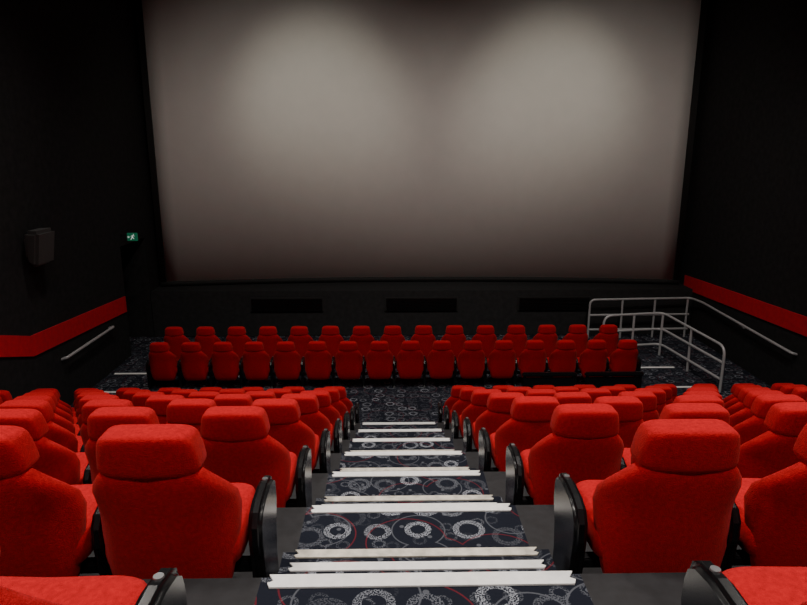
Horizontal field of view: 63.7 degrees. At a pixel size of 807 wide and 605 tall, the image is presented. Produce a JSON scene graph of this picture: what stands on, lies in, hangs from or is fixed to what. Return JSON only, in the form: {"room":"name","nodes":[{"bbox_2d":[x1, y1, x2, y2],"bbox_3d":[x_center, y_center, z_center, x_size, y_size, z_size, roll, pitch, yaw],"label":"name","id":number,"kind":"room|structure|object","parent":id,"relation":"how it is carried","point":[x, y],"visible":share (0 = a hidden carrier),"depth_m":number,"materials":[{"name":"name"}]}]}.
{"room":"auditorium","nodes":[
{"label":"auditorium","id":0,"kind":"room"},
{"bbox_2d":[0,0,131,405],"bbox_3d":[-5.263,-0.830,4.971,0.120,7.550,14.250,0,14,-1],"label":"wall","id":1,"kind":"structure","parent":0,"point":[56,174],"depth_m":9.93,"materials":[{"name":"black fabric"}]},
{"bbox_2d":[24,228,54,266],"bbox_3d":[-5.135,-0.777,9.142,0.292,0.502,0.495,0,14,-1],"label":"wall speaker","id":2,"kind":"object","parent":1,"relation":"attached to","point":[39,242],"visible":1,"depth_m":9.01,"materials":[{"name":"grey plastic"}]},
{"bbox_2d":[0,296,126,356],"bbox_3d":[-5.192,-0.303,5.081,0.020,4.464,14.190,0,14,-1],"label":"trim","id":3,"kind":"structure","parent":1,"relation":"attached to","point":[10,345],"depth_m":9.93,"materials":[{"name":"red paint"}]},
{"bbox_2d":[61,326,113,360],"bbox_3d":[-5.257,0.666,10.905,0.122,0.092,1.786,0,14,-1],"label":"wall handrail","id":4,"kind":"object","parent":1,"relation":"attached to","point":[110,327],"visible":1,"depth_m":10.67,"materials":[{"name":"grey metal"}]},
{"bbox_2d":[120,240,147,336],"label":"door","id":5,"kind":"structure","parent":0,"point":[130,253],"depth_m":13.75,"materials":[{"name":"black fabric"}]},
{"bbox_2d":[71,334,770,604],"bbox_3d":[-0.330,0.899,6.883,13.400,3.080,16.950,0,14,-1],"label":"floor","id":6,"kind":"structure","parent":0,"point":[298,528],"depth_m":3.14,"materials":[{"name":"carpet"}]},
{"bbox_2d":[0,400,84,452],"bbox_3d":[-2.487,1.024,4.554,0.594,0.881,0.553,0,13,-1],"label":"seat","id":7,"kind":"object","parent":6,"relation":"on","point":[56,433],"visible":0.21,"depth_m":4.32,"materials":[{"name":"red fabric"}]},
{"bbox_2d":[0,408,91,484],"bbox_3d":[-1.919,0.898,3.442,0.594,0.876,0.563,0,14,-2],"label":"seat","id":8,"kind":"object","parent":6,"relation":"on","point":[57,461],"visible":0.37,"depth_m":3.23,"materials":[{"name":"red fabric"}]},
{"bbox_2d":[13,396,80,435],"bbox_3d":[-3.057,1.150,5.645,0.594,0.875,0.560,0,14,-1],"label":"seat","id":9,"kind":"object","parent":6,"relation":"on","point":[74,428],"visible":0.23,"depth_m":5.42,"materials":[{"name":"red fabric"}]},
{"bbox_2d":[22,392,77,423],"bbox_3d":[-3.628,1.276,6.745,0.594,0.876,0.562,0,14,-1],"label":"seat","id":10,"kind":"object","parent":6,"relation":"on","point":[57,411],"visible":0.16,"depth_m":6.51,"materials":[{"name":"red fabric"}]},
{"bbox_2d":[29,390,75,416],"bbox_3d":[-4.198,1.402,7.853,0.594,0.874,0.550,0,14,-1],"label":"seat","id":11,"kind":"object","parent":6,"relation":"on","point":[60,406],"visible":0.17,"depth_m":7.62,"materials":[{"name":"red fabric"}]},
{"bbox_2d":[0,425,112,576],"bbox_3d":[-1.348,0.772,2.341,0.594,0.876,0.562,0,14,-2],"label":"seat","id":12,"kind":"object","parent":6,"relation":"on","point":[50,526],"visible":0.77,"depth_m":2.17,"materials":[{"name":"red fabric"}]},
{"bbox_2d":[76,392,109,417],"bbox_3d":[-3.076,1.273,6.758,0.594,0.874,0.555,0,14,-1],"label":"seat","id":13,"kind":"object","parent":6,"relation":"on","point":[82,394],"visible":0.16,"depth_m":6.45,"materials":[{"name":"red fabric"}]},
{"bbox_2d":[0,550,186,604],"bbox_3d":[-0.773,0.656,1.210,0.594,0.878,0.552,0,13,-1],"label":"seat","id":14,"kind":"object","parent":6,"relation":"on","point":[166,587],"visible":1,"depth_m":1.40,"materials":[{"name":"red fabric"}]},
{"bbox_2d":[77,395,118,427],"bbox_3d":[-2.507,1.147,5.662,0.594,0.876,0.551,0,14,-1],"label":"seat","id":15,"kind":"object","parent":6,"relation":"on","point":[85,399],"visible":0.16,"depth_m":5.36,"materials":[{"name":"red fabric"}]},
{"bbox_2d":[80,399,133,449],"bbox_3d":[-1.940,1.022,4.563,0.594,0.878,0.552,0,13,-2],"label":"seat","id":16,"kind":"object","parent":6,"relation":"on","point":[90,406],"visible":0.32,"depth_m":4.25,"materials":[{"name":"red fabric"}]},
{"bbox_2d":[85,407,159,483],"bbox_3d":[-1.368,0.896,3.465,0.594,0.882,0.554,0,13,-1],"label":"seat","id":17,"kind":"object","parent":6,"relation":"on","point":[101,419],"visible":0.29,"depth_m":3.14,"materials":[{"name":"red fabric"}]},
{"bbox_2d":[132,392,164,406],"bbox_3d":[-2.525,1.271,6.766,0.594,0.876,0.562,0,14,-1],"label":"seat","id":18,"kind":"object","parent":6,"relation":"on","point":[139,399],"visible":0.19,"depth_m":6.43,"materials":[{"name":"red fabric"}]},
{"bbox_2d":[146,342,177,388],"bbox_3d":[-4.049,1.031,10.972,0.560,0.875,0.560,0,14,-1],"label":"seat","id":19,"kind":"object","parent":6,"relation":"on","point":[161,365],"visible":0.94,"depth_m":10.80,"materials":[{"name":"red fabric"}]},
{"bbox_2d":[145,395,184,423],"bbox_3d":[-1.959,1.145,5.665,0.594,0.876,0.563,0,14,-2],"label":"seat","id":20,"kind":"object","parent":6,"relation":"on","point":[158,403],"visible":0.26,"depth_m":5.33,"materials":[{"name":"red fabric"}]},
{"bbox_2d":[164,327,189,359],"bbox_3d":[-4.123,0.811,11.871,0.573,0.874,0.551,0,14,0],"label":"seat","id":21,"kind":"object","parent":6,"relation":"on","point":[174,336],"visible":0.59,"depth_m":11.61,"materials":[{"name":"red fabric"}]},
{"bbox_2d":[92,424,278,578],"bbox_3d":[-0.797,0.770,2.351,0.594,0.876,0.563,0,14,-1],"label":"seat","id":22,"kind":"object","parent":6,"relation":"on","point":[157,503],"visible":0.94,"depth_m":2.14,"materials":[{"name":"red fabric"}]},
{"bbox_2d":[166,398,216,436],"bbox_3d":[-1.387,1.019,4.576,0.594,0.882,0.554,0,13,-1],"label":"seat","id":23,"kind":"object","parent":6,"relation":"on","point":[188,411],"visible":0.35,"depth_m":4.25,"materials":[{"name":"red fabric"}]},
{"bbox_2d":[177,342,209,387],"bbox_3d":[-3.528,1.028,10.980,0.560,0.876,0.564,0,14,-1],"label":"seat","id":24,"kind":"object","parent":6,"relation":"on","point":[192,365],"visible":0.98,"depth_m":10.81,"materials":[{"name":"red fabric"}]},
{"bbox_2d":[188,391,219,399],"bbox_3d":[-1.977,1.268,6.776,0.594,0.876,0.562,0,14,-1],"label":"seat","id":25,"kind":"object","parent":6,"relation":"on","point":[197,394],"visible":0.12,"depth_m":6.43,"materials":[{"name":"red fabric"}]},
{"bbox_2d":[195,326,220,358],"bbox_3d":[-3.568,0.809,11.884,0.573,0.879,0.553,0,13,-1],"label":"seat","id":26,"kind":"object","parent":6,"relation":"on","point":[205,336],"visible":0.61,"depth_m":11.62,"materials":[{"name":"red fabric"}]},
{"bbox_2d":[208,342,239,386],"bbox_3d":[-3.012,1.026,10.995,0.560,0.873,0.553,0,14,-1],"label":"seat","id":27,"kind":"object","parent":6,"relation":"on","point":[223,364],"visible":0.96,"depth_m":10.82,"materials":[{"name":"red fabric"}]},
{"bbox_2d":[214,394,252,405],"bbox_3d":[-1.409,1.143,5.685,0.594,0.879,0.552,0,13,-2],"label":"seat","id":28,"kind":"object","parent":6,"relation":"on","point":[220,399],"visible":0.19,"depth_m":5.34,"materials":[{"name":"red fabric"}]},
{"bbox_2d":[225,326,251,358],"bbox_3d":[-3.010,0.806,11.887,0.573,0.874,0.556,0,14,-1],"label":"seat","id":29,"kind":"object","parent":6,"relation":"on","point":[237,336],"visible":0.6,"depth_m":11.62,"materials":[{"name":"red fabric"}]},
{"bbox_2d":[239,341,269,388],"bbox_3d":[-2.496,1.023,11.005,0.560,0.873,0.552,0,14,-2],"label":"seat","id":30,"kind":"object","parent":6,"relation":"on","point":[254,364],"visible":0.98,"depth_m":10.83,"materials":[{"name":"red fabric"}]},
{"bbox_2d":[201,406,311,507],"bbox_3d":[-0.816,0.893,3.473,0.594,0.879,0.553,0,13,-1],"label":"seat","id":31,"kind":"object","parent":6,"relation":"on","point":[239,447],"visible":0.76,"depth_m":3.23,"materials":[{"name":"red fabric"}]},
{"bbox_2d":[245,391,275,401],"bbox_3d":[-1.428,1.266,6.787,0.594,0.875,0.560,0,14,-1],"label":"seat","id":32,"kind":"object","parent":6,"relation":"on","point":[255,395],"visible":0.17,"depth_m":6.45,"materials":[{"name":"red fabric"}]},
{"bbox_2d":[257,326,282,358],"bbox_3d":[-2.455,0.804,11.902,0.573,0.875,0.551,0,14,-2],"label":"seat","id":33,"kind":"object","parent":6,"relation":"on","point":[268,336],"visible":0.59,"depth_m":11.64,"materials":[{"name":"red fabric"}]},
{"bbox_2d":[270,341,300,388],"bbox_3d":[-1.978,1.021,11.011,0.560,0.874,0.558,0,14,-2],"label":"seat","id":34,"kind":"object","parent":6,"relation":"on","point":[285,364],"visible":0.96,"depth_m":10.84,"materials":[{"name":"red fabric"}]},
{"bbox_2d":[251,398,330,472],"bbox_3d":[-0.835,1.016,4.577,0.594,0.874,0.556,0,14,-1],"label":"seat","id":35,"kind":"object","parent":6,"relation":"on","point":[283,414],"visible":0.49,"depth_m":4.32,"materials":[{"name":"red fabric"}]},
{"bbox_2d":[287,326,313,358],"bbox_3d":[-1.892,0.801,11.909,0.573,0.873,0.554,0,14,-1],"label":"seat","id":36,"kind":"object","parent":6,"relation":"on","point":[299,335],"visible":0.58,"depth_m":11.65,"materials":[{"name":"red fabric"}]},
{"bbox_2d":[281,393,341,452],"bbox_3d":[-0.855,1.139,5.691,0.594,0.872,0.550,0,14,-1],"label":"seat","id":37,"kind":"object","parent":6,"relation":"on","point":[308,403],"visible":0.45,"depth_m":5.43,"materials":[{"name":"red fabric"}]},
{"bbox_2d":[301,341,331,386],"bbox_3d":[-1.459,1.019,11.031,0.560,0.881,0.553,0,13,-1],"label":"seat","id":38,"kind":"object","parent":6,"relation":"on","point":[316,363],"visible":0.97,"depth_m":10.85,"materials":[{"name":"red fabric"}]},
{"bbox_2d":[300,390,349,439],"bbox_3d":[-0.875,1.264,6.796,0.594,0.876,0.562,0,14,-1],"label":"seat","id":39,"kind":"object","parent":6,"relation":"on","point":[324,398],"visible":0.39,"depth_m":6.55,"materials":[{"name":"red fabric"}]},
{"bbox_2d":[318,326,343,361],"bbox_3d":[-1.339,0.799,11.928,0.573,0.882,0.554,0,13,-2],"label":"seat","id":40,"kind":"object","parent":6,"relation":"on","point":[330,335],"visible":0.58,"depth_m":11.67,"materials":[{"name":"red fabric"}]},
{"bbox_2d":[314,388,354,429],"bbox_3d":[-0.898,1.387,7.919,0.594,0.881,0.553,0,13,-1],"label":"seat","id":41,"kind":"object","parent":6,"relation":"on","point":[336,403],"visible":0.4,"depth_m":7.67,"materials":[{"name":"red fabric"}]},
{"bbox_2d":[324,386,359,422],"bbox_3d":[-0.918,1.510,9.022,0.594,0.874,0.556,0,14,-1],"label":"seat","id":42,"kind":"object","parent":6,"relation":"on","point":[342,390],"visible":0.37,"depth_m":8.79,"materials":[{"name":"red fabric"}]},
{"bbox_2d":[331,341,362,385],"bbox_3d":[-0.942,1.016,11.032,0.560,0.874,0.556,0,14,-1],"label":"seat","id":43,"kind":"object","parent":6,"relation":"on","point":[348,359],"visible":0.98,"depth_m":10.85,"materials":[{"name":"red fabric"}]},
{"bbox_2d":[346,326,374,361],"bbox_3d":[-0.780,0.797,11.924,0.573,0.877,0.566,0,14,-2],"label":"seat","id":44,"kind":"object","parent":6,"relation":"on","point":[361,335],"visible":0.54,"depth_m":11.66,"materials":[{"name":"red fabric"}]},
{"bbox_2d":[362,341,392,387],"bbox_3d":[-0.424,1.014,11.043,0.560,0.873,0.554,0,14,-2],"label":"seat","id":45,"kind":"object","parent":6,"relation":"on","point":[379,360],"visible":0.99,"depth_m":10.86,"materials":[{"name":"red fabric"}]},
{"bbox_2d":[377,325,404,361],"bbox_3d":[-0.219,0.793,11.941,0.573,0.873,0.553,0,14,-1],"label":"seat","id":46,"kind":"object","parent":6,"relation":"on","point":[392,334],"visible":0.65,"depth_m":11.68,"materials":[{"name":"red fabric"}]},
{"bbox_2d":[334,468,475,471],"bbox_3d":[0.015,1.362,4.594,1.040,0.192,0.409,0,14,-1],"label":"step","id":47,"kind":"structure","parent":6,"relation":"on","point":[335,470],"depth_m":4.76,"materials":[{"name":"carpet"}]},
{"bbox_2d":[332,467,480,476],"bbox_3d":[0.015,1.192,4.526,0.982,0.230,0.472,0,14,-1],"label":"stair nosing","id":48,"kind":"object","parent":47,"relation":"attached to","point":[406,471],"depth_m":4.31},
{"bbox_2d":[392,340,423,387],"bbox_3d":[0.093,1.012,11.057,0.560,0.876,0.552,0,14,-2],"label":"seat","id":49,"kind":"object","parent":6,"relation":"on","point":[410,359],"visible":1,"depth_m":10.87,"materials":[{"name":"red fabric"}]},
{"bbox_2d":[315,496,502,504],"bbox_3d":[0.035,1.239,3.483,1.040,0.192,0.409,0,14,-1],"label":"step","id":50,"kind":"structure","parent":6,"relation":"on","point":[498,499],"depth_m":3.60,"materials":[{"name":"carpet"}]},
{"bbox_2d":[311,495,511,512],"bbox_3d":[0.035,1.069,3.415,0.982,0.230,0.472,0,14,-1],"label":"stair nosing","id":51,"kind":"object","parent":50,"relation":"attached to","point":[400,507],"depth_m":3.21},
{"bbox_2d":[278,549,556,573],"bbox_3d":[0.055,1.115,2.371,1.040,0.192,0.409,0,14,-1],"label":"step","id":52,"kind":"structure","parent":6,"relation":"on","point":[544,554],"depth_m":2.49,"materials":[{"name":"carpet"}]},
{"bbox_2d":[267,547,575,588],"bbox_3d":[0.055,0.946,2.304,0.982,0.230,0.472,0,14,-1],"label":"stair nosing","id":53,"kind":"object","parent":52,"relation":"attached to","point":[514,578],"depth_m":2.42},
{"bbox_2d":[150,281,692,336],"bbox_3d":[0.421,0.058,14.668,11.580,1.000,1.440,0,14,-1],"label":"wall","id":54,"kind":"structure","parent":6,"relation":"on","point":[347,305],"depth_m":13.97,"materials":[{"name":"black paint"}]},
{"bbox_2d":[250,297,323,311],"bbox_3d":[-2.484,0.050,13.842,1.560,0.310,0.047,0,14,-1],"label":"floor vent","id":55,"kind":"object","parent":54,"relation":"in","point":[298,304],"visible":1,"depth_m":13.83,"materials":[{"name":"black metal"}]},
{"bbox_2d":[135,0,707,286],"bbox_3d":[0.396,-3.521,13.769,11.400,6.360,0.498,0,14,-1],"label":"screen","id":56,"kind":"object","parent":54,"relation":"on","point":[289,141],"visible":1,"depth_m":13.84,"materials":[{"name":"fabric"}]},
{"bbox_2d":[385,297,457,310],"bbox_3d":[0.385,0.037,13.895,1.560,0.310,0.047,0,14,-1],"label":"floor vent","id":57,"kind":"object","parent":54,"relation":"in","point":[391,303],"visible":1,"depth_m":13.88,"materials":[{"name":"black metal"}]},
{"bbox_2d":[518,296,590,310],"bbox_3d":[3.235,0.024,13.948,1.560,0.310,0.047,0,14,-1],"label":"floor vent","id":58,"kind":"object","parent":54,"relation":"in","point":[525,303],"visible":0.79,"depth_m":13.94,"materials":[{"name":"black metal"}]},
{"bbox_2d":[407,325,435,360],"bbox_3d":[0.339,0.791,11.959,0.573,0.881,0.554,0,13,-1],"label":"seat","id":59,"kind":"object","parent":6,"relation":"on","point":[423,334],"visible":0.58,"depth_m":11.70,"materials":[{"name":"red fabric"}]},
{"bbox_2d":[422,340,454,386],"bbox_3d":[0.613,1.009,11.065,0.560,0.874,0.551,0,14,-1],"label":"seat","id":60,"kind":"object","parent":6,"relation":"on","point":[440,360],"visible":0.96,"depth_m":10.88,"materials":[{"name":"red fabric"}]},
{"bbox_2d":[441,325,465,360],"bbox_3d":[0.893,0.789,11.967,0.573,0.878,0.552,0,13,-2],"label":"seat","id":61,"kind":"object","parent":6,"relation":"on","point":[454,334],"visible":0.6,"depth_m":11.70,"materials":[{"name":"red fabric"}]},
{"bbox_2d":[437,385,472,422],"bbox_3d":[0.784,1.503,9.063,0.594,0.881,0.554,0,13,-1],"label":"seat","id":62,"kind":"object","parent":6,"relation":"on","point":[455,391],"visible":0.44,"depth_m":8.82,"materials":[{"name":"red fabric"}]},
{"bbox_2d":[444,387,484,429],"bbox_3d":[0.804,1.379,7.950,0.594,0.879,0.553,0,13,-1],"label":"seat","id":63,"kind":"object","parent":6,"relation":"on","point":[465,394],"visible":0.37,"depth_m":7.69,"materials":[{"name":"red fabric"}]},
{"bbox_2d":[452,340,484,385],"bbox_3d":[1.130,1.007,11.068,0.560,0.876,0.563,0,14,-1],"label":"seat","id":64,"kind":"object","parent":6,"relation":"on","point":[470,363],"visible":0.98,"depth_m":10.89,"materials":[{"name":"red fabric"}]},
{"bbox_2d":[452,389,501,438],"bbox_3d":[0.822,1.255,6.832,0.594,0.873,0.553,0,14,-1],"label":"seat","id":65,"kind":"object","parent":6,"relation":"on","point":[479,397],"visible":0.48,"depth_m":6.58,"materials":[{"name":"red fabric"}]},
{"bbox_2d":[466,325,496,357],"bbox_3d":[1.452,0.786,11.967,0.573,0.876,0.562,0,14,-1],"label":"seat","id":66,"kind":"object","parent":6,"relation":"on","point":[485,334],"visible":0.59,"depth_m":11.71,"materials":[{"name":"red fabric"}]},
{"bbox_2d":[463,392,523,451],"bbox_3d":[0.845,1.132,5.716,0.594,0.876,0.565,0,14,0],"label":"seat","id":67,"kind":"object","parent":6,"relation":"on","point":[497,413],"visible":0.48,"depth_m":5.46,"materials":[{"name":"red fabric"}]},
{"bbox_2d":[482,340,515,386],"bbox_3d":[1.651,1.005,11.086,0.560,0.876,0.552,0,14,-1],"label":"seat","id":68,"kind":"object","parent":6,"relation":"on","point":[500,363],"visible":0.95,"depth_m":10.91,"materials":[{"name":"red fabric"}]},
{"bbox_2d":[497,325,526,357],"bbox_3d":[2.013,0.784,11.989,0.573,0.880,0.553,0,13,-1],"label":"seat","id":69,"kind":"object","parent":6,"relation":"on","point":[516,334],"visible":0.59,"depth_m":11.73,"materials":[{"name":"red fabric"}]},
{"bbox_2d":[478,396,559,471],"bbox_3d":[0.860,1.009,4.615,0.594,0.878,0.552,0,13,-2],"label":"seat","id":70,"kind":"object","parent":6,"relation":"on","point":[529,424],"visible":0.56,"depth_m":4.36,"materials":[{"name":"red fabric"}]},
{"bbox_2d":[511,340,545,386],"bbox_3d":[2.167,1.002,11.095,0.560,0.876,0.551,0,14,-1],"label":"seat","id":71,"kind":"object","parent":6,"relation":"on","point":[533,358],"visible":0.89,"depth_m":10.90,"materials":[{"name":"red fabric"}]},
{"bbox_2d":[525,389,556,396],"bbox_3d":[1.372,1.253,6.839,0.594,0.876,0.562,0,14,-1],"label":"seat","id":72,"kind":"object","parent":6,"relation":"on","point":[531,392],"visible":0.16,"depth_m":6.50,"materials":[{"name":"red fabric"}]},
{"bbox_2d":[527,325,557,357],"bbox_3d":[2.566,0.781,11.997,0.573,0.877,0.552,0,14,-2],"label":"seat","id":73,"kind":"object","parent":6,"relation":"on","point":[547,334],"visible":0.63,"depth_m":11.74,"materials":[{"name":"red fabric"}]},
{"bbox_2d":[522,372,576,387],"bbox_3d":[2.382,1.342,10.655,0.900,0.420,0.080,0,14,-1],"label":"barrier","id":74,"kind":"object","parent":6,"relation":"on","point":[530,379],"visible":0.64,"depth_m":10.63,"materials":[{"name":"black plastic"}]},
{"bbox_2d":[544,340,576,371],"bbox_3d":[2.683,1.000,11.095,0.560,0.877,0.566,0,14,-2],"label":"seat","id":75,"kind":"object","parent":6,"relation":"on","point":[563,358],"visible":0.86,"depth_m":10.89,"materials":[{"name":"red fabric"}]},
{"bbox_2d":[505,403,623,504],"bbox_3d":[0.884,0.885,3.503,0.594,0.877,0.552,0,14,-1],"label":"seat","id":76,"kind":"object","parent":6,"relation":"on","point":[584,443],"visible":0.8,"depth_m":3.27,"materials":[{"name":"red fabric"}]},
{"bbox_2d":[557,324,587,356],"bbox_3d":[3.125,0.779,12.009,0.573,0.880,0.553,0,13,-1],"label":"seat","id":77,"kind":"object","parent":6,"relation":"on","point":[577,333],"visible":0.56,"depth_m":11.75,"materials":[{"name":"red fabric"}]},
{"bbox_2d":[553,392,591,404],"bbox_3d":[1.390,1.130,5.725,0.594,0.876,0.565,0,14,-2],"label":"seat","id":78,"kind":"object","parent":6,"relation":"on","point":[562,397],"visible":0.19,"depth_m":5.38,"materials":[{"name":"red fabric"}]},
{"bbox_2d":[575,339,607,384],"bbox_3d":[3.204,0.997,11.114,0.560,0.874,0.551,0,14,-1],"label":"seat","id":79,"kind":"object","parent":6,"relation":"on","point":[594,358],"visible":0.86,"depth_m":10.91,"materials":[{"name":"red fabric"}]},
{"bbox_2d":[580,388,611,402],"bbox_3d":[1.923,1.251,6.860,0.594,0.880,0.553,0,13,-1],"label":"seat","id":80,"kind":"object","parent":6,"relation":"on","point":[594,393],"visible":0.18,"depth_m":6.52,"materials":[{"name":"red fabric"}]},
{"bbox_2d":[588,324,618,356],"bbox_3d":[3.708,0.776,12.013,0.611,0.874,0.556,0,14,-1],"label":"seat","id":81,"kind":"object","parent":6,"relation":"on","point":[608,333],"visible":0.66,"depth_m":11.75,"materials":[{"name":"red fabric"}]},
{"bbox_2d":[584,371,643,388],"bbox_3d":[3.447,1.337,10.675,0.970,0.420,0.080,0,14,-1],"label":"barrier","id":82,"kind":"object","parent":6,"relation":"on","point":[598,382],"visible":0.61,"depth_m":10.65,"materials":[{"name":"black plastic"}]},
{"bbox_2d":[594,396,643,447],"bbox_3d":[1.413,1.006,4.617,0.594,0.875,0.561,0,14,-1],"label":"seat","id":83,"kind":"object","parent":6,"relation":"on","point":[629,409],"visible":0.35,"depth_m":4.30,"materials":[{"name":"red fabric"}]},
{"bbox_2d":[603,339,640,376],"bbox_3d":[3.745,0.995,11.118,0.597,0.875,0.560,0,14,-1],"label":"seat","id":84,"kind":"object","parent":6,"relation":"on","point":[624,358],"visible":0.8,"depth_m":10.92,"materials":[{"name":"red fabric"}]},
{"bbox_2d":[618,391,658,421],"bbox_3d":[1.945,1.127,5.741,0.594,0.874,0.555,0,14,0],"label":"seat","id":85,"kind":"object","parent":6,"relation":"on","point":[649,400],"visible":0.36,"depth_m":5.43,"materials":[{"name":"red fabric"}]},
{"bbox_2d":[553,419,741,573],"bbox_3d":[0.904,0.761,2.389,0.594,0.873,0.550,0,14,-1],"label":"seat","id":86,"kind":"object","parent":6,"relation":"on","point":[669,509],"visible":0.89,"depth_m":2.18,"materials":[{"name":"red fabric"}]},
{"bbox_2d":[634,388,665,415],"bbox_3d":[2.472,1.248,6.861,0.594,0.875,0.558,0,14,-1],"label":"seat","id":87,"kind":"object","parent":6,"relation":"on","point":[659,393],"visible":0.23,"depth_m":6.55,"materials":[{"name":"red fabric"}]},
{"bbox_2d":[645,386,672,404],"bbox_3d":[3.001,1.369,7.989,0.594,0.876,0.552,0,14,-1],"label":"seat","id":88,"kind":"object","parent":6,"relation":"on","point":[667,389],"visible":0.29,"depth_m":7.68,"materials":[{"name":"red fabric"}]},
{"bbox_2d":[602,312,725,391],"bbox_3d":[4.971,0.789,11.981,1.073,0.864,2.361,-11,18,-38],"label":"ramp railing","id":89,"kind":"object","parent":6,"relation":"on","point":[661,329],"visible":0.84,"depth_m":12.05,"materials":[{"name":"grey metal"}]},
{"bbox_2d":[620,403,729,469],"bbox_3d":[1.435,0.882,3.511,0.594,0.873,0.550,0,14,-1],"label":"seat","id":90,"kind":"object","parent":6,"relation":"on","point":[674,410],"visible":0.23,"depth_m":3.19,"materials":[{"name":"red fabric"}]},
{"bbox_2d":[587,297,797,355],"bbox_3d":[5.117,0.730,12.176,2.337,0.883,3.546,0,14,-1],"label":"ramp railing","id":91,"kind":"object","parent":6,"relation":"on","point":[686,313],"visible":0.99,"depth_m":13.76,"materials":[{"name":"grey metal"}]},
{"bbox_2d":[673,395,723,406],"bbox_3d":[1.964,1.004,4.639,0.594,0.883,0.554,0,13,-1],"label":"seat","id":92,"kind":"object","parent":6,"relation":"on","point":[682,398],"visible":0.19,"depth_m":4.31,"materials":[{"name":"red fabric"}]},
{"bbox_2d":[683,391,721,398],"bbox_3d":[2.494,1.125,5.747,0.594,0.876,0.563,0,14,-1],"label":"seat","id":93,"kind":"object","parent":6,"relation":"on","point":[715,393],"visible":0.09,"depth_m":5.44,"materials":[{"name":"red fabric"}]},
{"bbox_2d":[724,385,760,408],"bbox_3d":[4.104,1.363,8.007,0.594,0.872,0.550,0,14,0],"label":"seat","id":94,"kind":"object","parent":6,"relation":"on","point":[734,400],"visible":0.13,"depth_m":7.75,"materials":[{"name":"red fabric"}]},
{"bbox_2d":[681,561,806,604],"bbox_3d":[0.922,0.648,1.233,0.594,0.875,0.561,0,14,-1],"label":"seat","id":95,"kind":"object","parent":6,"relation":"on","point":[704,583],"visible":1,"depth_m":1.40,"materials":[{"name":"red fabric"}]},
{"bbox_2d":[726,387,770,415],"bbox_3d":[3.574,1.243,6.880,0.594,0.875,0.560,0,14,-1],"label":"seat","id":96,"kind":"object","parent":6,"relation":"on","point":[743,392],"visible":0.24,"depth_m":6.62,"materials":[{"name":"red fabric"}]},
{"bbox_2d":[730,390,783,426],"bbox_3d":[3.041,1.122,5.756,0.594,0.876,0.565,0,14,-1],"label":"seat","id":97,"kind":"object","parent":6,"relation":"on","point":[744,414],"visible":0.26,"depth_m":5.50,"materials":[{"name":"red fabric"}]},
{"bbox_2d":[720,424,806,571],"bbox_3d":[1.455,0.759,2.392,0.594,0.877,0.566,0,14,-1],"label":"seat","id":98,"kind":"object","parent":6,"relation":"on","point":[768,521],"visible":0.59,"depth_m":2.26,"materials":[{"name":"red fabric"}]},
{"bbox_2d":[733,394,805,444],"bbox_3d":[2.514,1.001,4.646,0.594,0.878,0.552,0,13,-1],"label":"seat","id":99,"kind":"object","parent":6,"relation":"on","point":[753,426],"visible":0.3,"depth_m":4.38,"materials":[{"name":"red fabric"}]},
{"bbox_2d":[737,402,806,477],"bbox_3d":[1.980,0.880,3.522,0.594,0.875,0.551,0,14,-2],"label":"seat","id":100,"kind":"object","parent":6,"relation":"on","point":[770,452],"visible":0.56,"depth_m":3.27,"materials":[{"name":"red fabric"}]},
{"bbox_2d":[791,387,806,400],"bbox_3d":[4.122,1.240,6.895,0.594,0.872,0.551,0,14,-1],"label":"seat","id":101,"kind":"object","parent":6,"relation":"on","point":[801,392],"visible":0.19,"depth_m":6.58,"materials":[{"name":"red fabric"}]},
{"bbox_3d":[-0.066,1.856,9.039,1.040,0.192,0.409,0,14,-1],"label":"step","id":102,"kind":"structure","parent":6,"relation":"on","visible":0},
{"bbox_2d":[363,422,434,424],"bbox_3d":[-0.066,1.686,8.972,0.982,0.230,0.472,0,14,-1],"label":"stair nosing","id":103,"kind":"object","parent":102,"relation":"attached to","point":[366,423],"depth_m":8.74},
{"bbox_3d":[-0.006,1.486,5.705,1.040,0.192,0.409,0,14,-1],"label":"step","id":104,"kind":"structure","parent":6,"relation":"on","visible":0},
{"bbox_2d":[344,450,461,455],"bbox_3d":[-0.005,1.316,5.638,0.982,0.230,0.472,0,14,-1],"label":"stair nosing","id":105,"kind":"object","parent":104,"relation":"attached to","point":[353,452],"depth_m":5.42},
{"bbox_3d":[-0.026,1.609,6.817,1.040,0.192,0.409,0,14,-1],"label":"step","id":106,"kind":"structure","parent":6,"relation":"on","visible":0},
{"bbox_2d":[353,438,449,441],"bbox_3d":[-0.025,1.440,6.749,0.982,0.230,0.472,0,14,-1],"label":"stair nosing","id":107,"kind":"object","parent":106,"relation":"attached to","point":[357,439],"depth_m":6.53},
{"bbox_3d":[-0.046,1.733,7.928,1.040,0.192,0.409,0,14,-1],"label":"step","id":108,"kind":"structure","parent":6,"relation":"on","visible":0},
{"bbox_2d":[358,429,441,431],"bbox_3d":[-0.045,1.563,7.860,0.982,0.230,0.472,0,14,-1],"label":"stair nosing","id":109,"kind":"object","parent":108,"relation":"attached to","point":[360,430],"depth_m":7.63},
{"bbox_2d":[679,0,806,385],"bbox_3d":[6.428,-1.205,6.500,0.120,7.550,16.950,0,14,-1],"label":"wall","id":110,"kind":"structure","parent":0,"point":[745,233],"depth_m":11.70,"materials":[{"name":"black fabric"}]},
{"bbox_2d":[684,275,806,336],"bbox_3d":[6.367,-0.606,6.136,0.020,4.510,15.940,0,14,-1],"label":"trim","id":111,"kind":"structure","parent":110,"relation":"attached to","point":[787,319],"depth_m":11.69,"materials":[{"name":"red paint"}]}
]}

